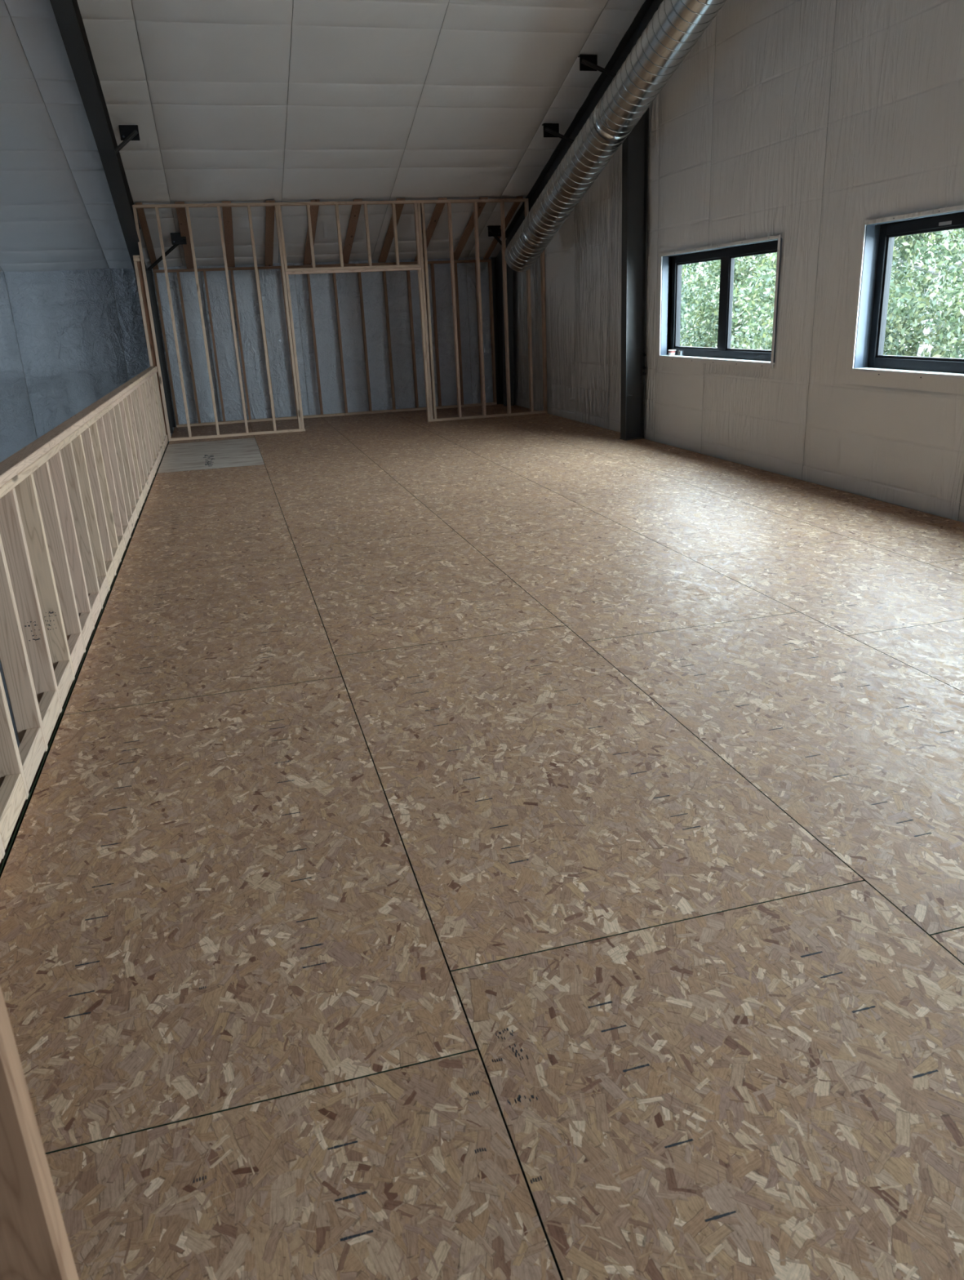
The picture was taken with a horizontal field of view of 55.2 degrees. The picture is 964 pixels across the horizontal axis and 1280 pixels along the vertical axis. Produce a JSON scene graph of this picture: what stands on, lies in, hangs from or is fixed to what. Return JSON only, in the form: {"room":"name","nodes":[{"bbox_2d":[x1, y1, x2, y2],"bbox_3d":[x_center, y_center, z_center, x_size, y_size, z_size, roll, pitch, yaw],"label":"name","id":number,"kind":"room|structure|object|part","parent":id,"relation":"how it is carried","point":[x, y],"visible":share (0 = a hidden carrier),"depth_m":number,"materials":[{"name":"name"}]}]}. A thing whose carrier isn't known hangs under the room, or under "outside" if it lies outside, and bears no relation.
{"room":"unfinished loft","nodes":[
{"label":"unfinished loft","id":0,"kind":"room"},
{"bbox_2d":[0,660,19,747],"bbox_3d":[-3.670,4.505,2.661,17.630,0.200,29.920,-8,20,-14],"label":"floor","id":1,"kind":"structure","parent":0,"point":[1,668],"depth_m":12.89,"materials":[{"name":"wood"}]},
{"bbox_2d":[0,366,168,878],"bbox_3d":[-2.864,-1.134,7.136,0.136,1.362,13.729,-8,20,-14],"label":"railing","id":2,"kind":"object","parent":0,"point":[73,500],"depth_m":4.54,"materials":[{"name":"beige wood"}]},
{"bbox_3d":[-1.493,-0.102,2.178,0.089,0.038,3.147,-8,20,-14],"label":"plate","id":3,"kind":"part","parent":2,"relation":"part of","materials":[{"name":"beige wood"}]},
{"bbox_3d":[-1.635,-0.303,2.649,0.091,0.038,4.207,-8,20,-14],"label":"cap plate","id":4,"kind":"part","parent":2,"relation":"part of","materials":[{"name":"beige wood"}]},
{"bbox_3d":[-2.449,-1.223,5.468,0.089,0.038,4.058,-8,20,-14],"label":"plate","id":5,"kind":"part","parent":2,"relation":"part of","materials":[{"name":"beige wood"}]},
{"bbox_3d":[-2.824,-1.697,6.737,0.091,0.038,4.748,-8,20,-14],"label":"cap plate","id":6,"kind":"part","parent":2,"relation":"part of","materials":[{"name":"beige wood"}]},
{"bbox_3d":[-3.842,-2.856,10.256,0.089,0.038,6.433,-8,20,-14],"label":"plate","id":7,"kind":"part","parent":2,"relation":"part of","materials":[{"name":"beige wood"}]},
{"bbox_3d":[-4.076,-3.165,11.042,0.091,0.038,4.683,-8,20,-14],"label":"cap plate","id":8,"kind":"part","parent":2,"relation":"part of","materials":[{"name":"beige wood"}]},
{"bbox_2d":[0,255,493,462],"bbox_3d":[-7.729,-2.947,15.152,17.630,5.850,0.310,-8,20,-14],"label":"wall","id":9,"kind":"structure","parent":0,"point":[69,339],"depth_m":15.36,"materials":[{"name":"plastic"}]},
{"bbox_3d":[-7.983,-2.846,14.974,1.524,5.800,0.053,-8,20,-14],"label":"insulation panel","id":10,"kind":"part","parent":9,"relation":"part of","materials":[{"name":"plastic"}]},
{"bbox_3d":[-6.500,-3.044,15.339,1.544,5.800,0.050,-8,20,-14],"label":"insulation panel","id":11,"kind":"part","parent":9,"relation":"part of","materials":[{"name":"plastic"}]},
{"bbox_3d":[-5.094,-3.232,15.685,1.364,5.800,0.048,-8,20,-14],"label":"insulation panel","id":12,"kind":"part","parent":9,"relation":"part of","materials":[{"name":"plastic"}]},
{"bbox_3d":[-3.712,-3.416,16.023,1.494,5.800,0.050,-8,20,-14],"label":"insulation panel","id":13,"kind":"part","parent":9,"relation":"part of","materials":[{"name":"plastic"}]},
{"bbox_3d":[-2.252,-3.610,16.381,1.524,5.800,0.050,-8,20,-14],"label":"insulation panel","id":14,"kind":"part","parent":9,"relation":"part of","materials":[{"name":"plastic"}]},
{"bbox_3d":[-0.831,-3.799,16.728,1.414,5.800,0.055,-8,20,-14],"label":"insulation panel","id":15,"kind":"part","parent":9,"relation":"part of","materials":[{"name":"plastic"}]},
{"bbox_3d":[0.193,-3.938,16.985,0.704,5.800,0.041,-8,20,-14],"label":"insulation panel","id":16,"kind":"part","parent":9,"relation":"part of","materials":[{"name":"plastic"}]},
{"bbox_2d":[0,0,645,271],"bbox_3d":[-4.038,-3.414,-0.147,17.630,5.107,29.920,-8,20,-14],"label":"ceiling","id":17,"kind":"structure","parent":0,"point":[236,101],"depth_m":10.90,"materials":[{"name":"plastic"}]},
{"bbox_2d":[504,0,726,271],"bbox_3d":[1.948,-5.580,7.645,0.472,4.153,11.332,-8,20,-14],"label":"spiral duct","id":18,"kind":"object","parent":17,"relation":"hanging from","point":[676,26],"visible":1,"depth_m":9.54,"materials":[{"name":"grey metal"}]},
{"bbox_2d":[152,259,497,426],"bbox_3d":[-2.480,-5.073,15.679,5.575,2.443,0.089,-8,20,-14],"label":"wall","id":19,"kind":"structure","parent":0,"point":[490,272],"depth_m":15.69,"materials":[{"name":"beige wood"}]},
{"bbox_3d":[-3.667,-6.054,14.999,3.220,0.038,0.089,-8,20,-14],"label":"plate","id":20,"kind":"part","parent":19,"relation":"part of","materials":[{"name":"beige wood"}]},
{"bbox_3d":[-3.755,-3.764,15.755,2.820,0.038,0.089,-8,20,-14],"label":"plate","id":21,"kind":"part","parent":19,"relation":"part of","materials":[{"name":"brown wood"}]},
{"bbox_3d":[-1.068,-4.122,16.414,2.752,0.038,0.089,-8,20,-14],"label":"plate","id":22,"kind":"part","parent":19,"relation":"part of","materials":[{"name":"brown wood"}]},
{"bbox_3d":[-0.981,-6.412,15.658,2.352,0.038,0.089,-8,20,-14],"label":"plate","id":23,"kind":"part","parent":19,"relation":"part of","materials":[{"name":"beige wood"}]},
{"bbox_2d":[0,404,963,1279],"bbox_3d":[0.948,0.018,5.038,5.918,0.340,24.680,-8,20,-14],"label":"floor","id":24,"kind":"structure","parent":0,"point":[523,846],"depth_m":2.72,"materials":[{"name":"brown wood"}]},
{"bbox_2d":[0,986,79,1279],"bbox_3d":[-0.514,0.159,0.802,0.089,2.350,0.038,-8,20,-14],"label":"wooden post","id":25,"kind":"object","parent":24,"relation":"on","point":[34,1244],"visible":1,"depth_m":0.94,"materials":[{"name":"beige wood"}]},
{"bbox_2d":[49,0,186,433],"bbox_3d":[-1.307,-2.628,1.244,0.785,7.373,28.600,-8,20,-14],"label":"steel frame","id":26,"kind":"object","parent":24,"relation":"on","point":[67,13],"visible":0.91,"depth_m":10.62,"materials":[{"name":"grey metal"}]},
{"bbox_2d":[133,255,168,440],"bbox_3d":[-4.804,-4.107,13.498,0.089,2.783,0.760,-8,20,-14],"label":"frame","id":27,"kind":"object","parent":24,"relation":"on","point":[137,262],"visible":0.6,"depth_m":13.00,"materials":[{"name":"beige wood"}]},
{"bbox_3d":[-4.863,-5.364,13.052,0.089,0.038,0.760,-8,20,-14],"label":"plate","id":28,"kind":"part","parent":27,"relation":"part of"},
{"bbox_2d":[63,719,326,1018],"bbox_3d":[-0.926,0.627,3.056,0.638,0.001,1.627,-8,20,-14],"label":"print","id":29,"kind":"object","parent":24,"relation":"on","point":[202,877],"depth_m":2.79,"materials":[{"name":"black wood"}]},
{"bbox_2d":[138,576,272,674],"bbox_3d":[-1.570,-0.129,5.272,0.638,0.001,1.630,-8,20,-14],"label":"print","id":30,"kind":"object","parent":24,"relation":"on","point":[197,624],"depth_m":5.12,"materials":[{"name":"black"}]},
{"bbox_2d":[165,509,252,558],"bbox_3d":[-2.215,-0.885,7.490,0.638,0.001,1.630,-8,20,-14],"label":"print","id":31,"kind":"object","parent":24,"relation":"on","point":[199,534],"depth_m":7.40,"materials":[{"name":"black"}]},
{"bbox_2d":[132,198,547,441],"bbox_3d":[-1.853,-4.806,13.761,5.893,3.166,0.089,-8,20,-14],"label":"frame","id":32,"kind":"object","parent":24,"relation":"on","point":[419,205],"visible":0.92,"depth_m":13.64,"materials":[{"name":"beige wood"}]},
{"bbox_3d":[-3.660,-3.083,13.822,1.997,0.038,0.089,-8,20,-14],"label":"plate","id":33,"kind":"part","parent":32,"relation":"part of","materials":[{"name":"beige wood"}]},
{"bbox_3d":[-3.357,-6.087,12.886,2.912,0.038,0.089,-8,20,-14],"label":"plate","id":34,"kind":"part","parent":32,"relation":"part of","materials":[{"name":"beige wood"}]},
{"bbox_3d":[-0.633,-6.450,13.555,2.738,0.038,0.089,-8,20,-14],"label":"plate","id":35,"kind":"part","parent":32,"relation":"part of","materials":[{"name":"beige wood"}]},
{"bbox_3d":[0.097,-3.584,14.744,1.980,0.038,0.089,-8,20,-14],"label":"plate","id":36,"kind":"part","parent":32,"relation":"part of","materials":[{"name":"beige wood"}]},
{"bbox_2d":[327,1140,373,1241],"bbox_3d":[-0.503,1.122,1.603,0.638,0.001,0.421,-8,20,-14],"label":"print","id":37,"kind":"object","parent":24,"relation":"on","point":[349,1174],"depth_m":1.76,"materials":[{"name":"black wood"}]},
{"bbox_2d":[342,546,489,625],"bbox_3d":[-0.473,-0.376,5.825,0.638,0.001,1.630,-8,20,-14],"label":"print","id":38,"kind":"object","parent":24,"relation":"on","point":[411,584],"depth_m":5.68,"materials":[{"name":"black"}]},
{"bbox_2d":[445,484,559,524],"bbox_3d":[0.128,-1.205,8.084,0.638,0.001,1.630,-8,20,-14],"label":"print","id":39,"kind":"object","parent":24,"relation":"on","point":[495,504],"depth_m":7.97,"materials":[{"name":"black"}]},
{"bbox_2d":[487,0,663,406],"bbox_3d":[3.793,-3.308,2.495,0.585,7.373,28.600,-8,20,-14],"label":"steel frame","id":40,"kind":"object","parent":24,"relation":"on","point":[646,11],"visible":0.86,"depth_m":13.00,"materials":[{"name":"grey metal"}]},
{"bbox_2d":[619,107,648,439],"bbox_3d":[1.803,-4.437,10.921,0.265,4.047,0.193,-8,20,-14],"label":"steel column","id":41,"kind":"structure","parent":24,"relation":"on","point":[635,146],"depth_m":10.97,"materials":[{"name":"black metal"}]},
{"bbox_3d":[1.889,-2.540,11.603,0.265,0.012,0.175,-8,20,-14],"label":"plate","id":42,"kind":"part","parent":41,"relation":"part of","materials":[{"name":"paint"}]},
{"bbox_2d":[513,0,963,522],"bbox_3d":[4.401,-1.779,2.865,0.242,10.793,29.720,-8,20,-14],"label":"wall","id":43,"kind":"structure","parent":0,"point":[806,122],"depth_m":8.21,"materials":[{"name":"plastic"}]},
{"bbox_3d":[0.669,-5.523,15.631,0.035,3.087,1.705,-8,20,-14],"label":"insulation panel","id":44,"kind":"part","parent":43,"relation":"part of","materials":[{"name":"plastic"}]},
{"bbox_3d":[1.103,-5.259,14.006,0.034,3.637,1.645,-8,20,-14],"label":"insulation panel","id":45,"kind":"part","parent":43,"relation":"part of","materials":[{"name":"plastic"}]},
{"bbox_3d":[1.480,-5.003,12.598,0.038,4.063,1.275,-8,20,-14],"label":"insulation panel","id":46,"kind":"part","parent":43,"relation":"part of","materials":[{"name":"plastic"}]},
{"bbox_3d":[1.827,-4.806,11.286,0.040,4.537,1.415,-8,20,-14],"label":"insulation panel","id":47,"kind":"part","parent":43,"relation":"part of","materials":[{"name":"plastic"}]},
{"bbox_3d":[2.168,-4.587,10.025,0.037,4.937,1.195,-8,20,-14],"label":"insulation panel","id":48,"kind":"part","parent":43,"relation":"part of","materials":[{"name":"plastic"}]},
{"bbox_2d":[658,234,782,368],"bbox_3d":[2.490,-3.499,9.629,0.224,1.160,2.430,-8,20,-14],"label":"window","id":49,"kind":"structure","parent":43,"relation":"in","point":[726,255],"depth_m":9.68,"materials":[{"name":"black metal"}]},
{"bbox_2d":[667,349,675,355],"bbox_3d":[2.212,-3.345,10.724,0.092,0.062,0.092,-8,20,-14],"label":"plastic tub","id":50,"kind":"object","parent":49,"relation":"on","point":[671,353],"visible":1,"depth_m":10.69,"materials":[{"name":"white plastic"}]},
{"bbox_3d":[2.389,-3.700,10.184,0.034,0.920,1.022,-8,20,-14],"label":"sash","id":51,"kind":"part","parent":49,"relation":"part of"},
{"bbox_3d":[2.476,-2.988,9.799,0.132,0.016,2.390,-8,20,-14],"label":"sill","id":52,"kind":"part","parent":49,"relation":"part of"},
{"bbox_3d":[2.706,-3.329,9.097,0.034,0.920,1.022,-8,20,-14],"label":"sash","id":53,"kind":"part","parent":49,"relation":"part of","materials":[{"name":"clear glass"}]},
{"bbox_3d":[2.570,-4.403,8.484,0.036,5.583,1.935,-8,20,-14],"label":"insulation panel","id":54,"kind":"part","parent":43,"relation":"part of","materials":[{"name":"plastic"}]},
{"bbox_3d":[3.072,-4.104,6.595,0.040,6.237,1.955,-8,20,-14],"label":"insulation panel","id":55,"kind":"part","parent":43,"relation":"part of","materials":[{"name":"plastic"}]},
{"bbox_2d":[849,204,963,382],"bbox_3d":[3.445,-2.379,6.344,0.224,1.160,2.430,-8,20,-14],"label":"window","id":56,"kind":"structure","parent":43,"relation":"in","point":[944,366],"depth_m":7.26,"materials":[{"name":"black metal"}]},
{"bbox_3d":[3.431,-1.867,6.514,0.132,0.016,2.390,-8,20,-14],"label":"sill","id":57,"kind":"part","parent":56,"relation":"part of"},
{"bbox_3d":[3.345,-2.580,6.899,0.034,0.920,1.022,-8,20,-14],"label":"sash","id":58,"kind":"part","parent":56,"relation":"part of","materials":[{"name":"clear glass"}]},
{"bbox_3d":[3.572,-3.801,4.729,0.037,6.870,1.895,-8,20,-14],"label":"insulation panel","id":59,"kind":"part","parent":43,"relation":"part of","materials":[{"name":"plastic"}]},
{"label":"outside","id":60,"kind":"structure","parent":0,"visible":0},
{"bbox_3d":[4.555,-2.522,22.381,100.000,0.350,120.000,-8,20,-14],"label":"ground","id":61,"kind":"structure","parent":60,"visible":0},
{"bbox_2d":[680,255,773,348],"bbox_3d":[5.645,-8.677,26.250,6.790,8.605,6.624,-2,20,1],"label":"tree","id":62,"kind":"object","parent":61,"relation":"on","point":[682,308],"visible":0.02,"depth_m":24.95,"materials":[{"name":"green plant"}]},
{"bbox_2d":[680,231,957,355],"bbox_3d":[7.439,-6.984,21.687,6.821,8.324,6.963,-9,20,-17],"label":"tree","id":63,"kind":"object","parent":61,"relation":"on","point":[741,269],"visible":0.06,"depth_m":20.89,"materials":[{"name":"green plant"}]},
{"bbox_2d":[682,230,963,358],"bbox_3d":[11.834,-9.977,29.735,6.989,10.218,51.834,-8,20,-14],"label":"shrubbery","id":64,"kind":"object","parent":61,"relation":"on","point":[960,277],"visible":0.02,"depth_m":27.64,"materials":[{"name":"green plant"}]},
{"bbox_2d":[716,227,963,358],"bbox_3d":[7.971,-5.385,16.406,7.444,8.784,7.065,-5,20,-6],"label":"tree","id":65,"kind":"object","parent":61,"relation":"on","point":[908,250],"visible":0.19,"depth_m":14.78,"materials":[{"name":"green plant"}]}
]}

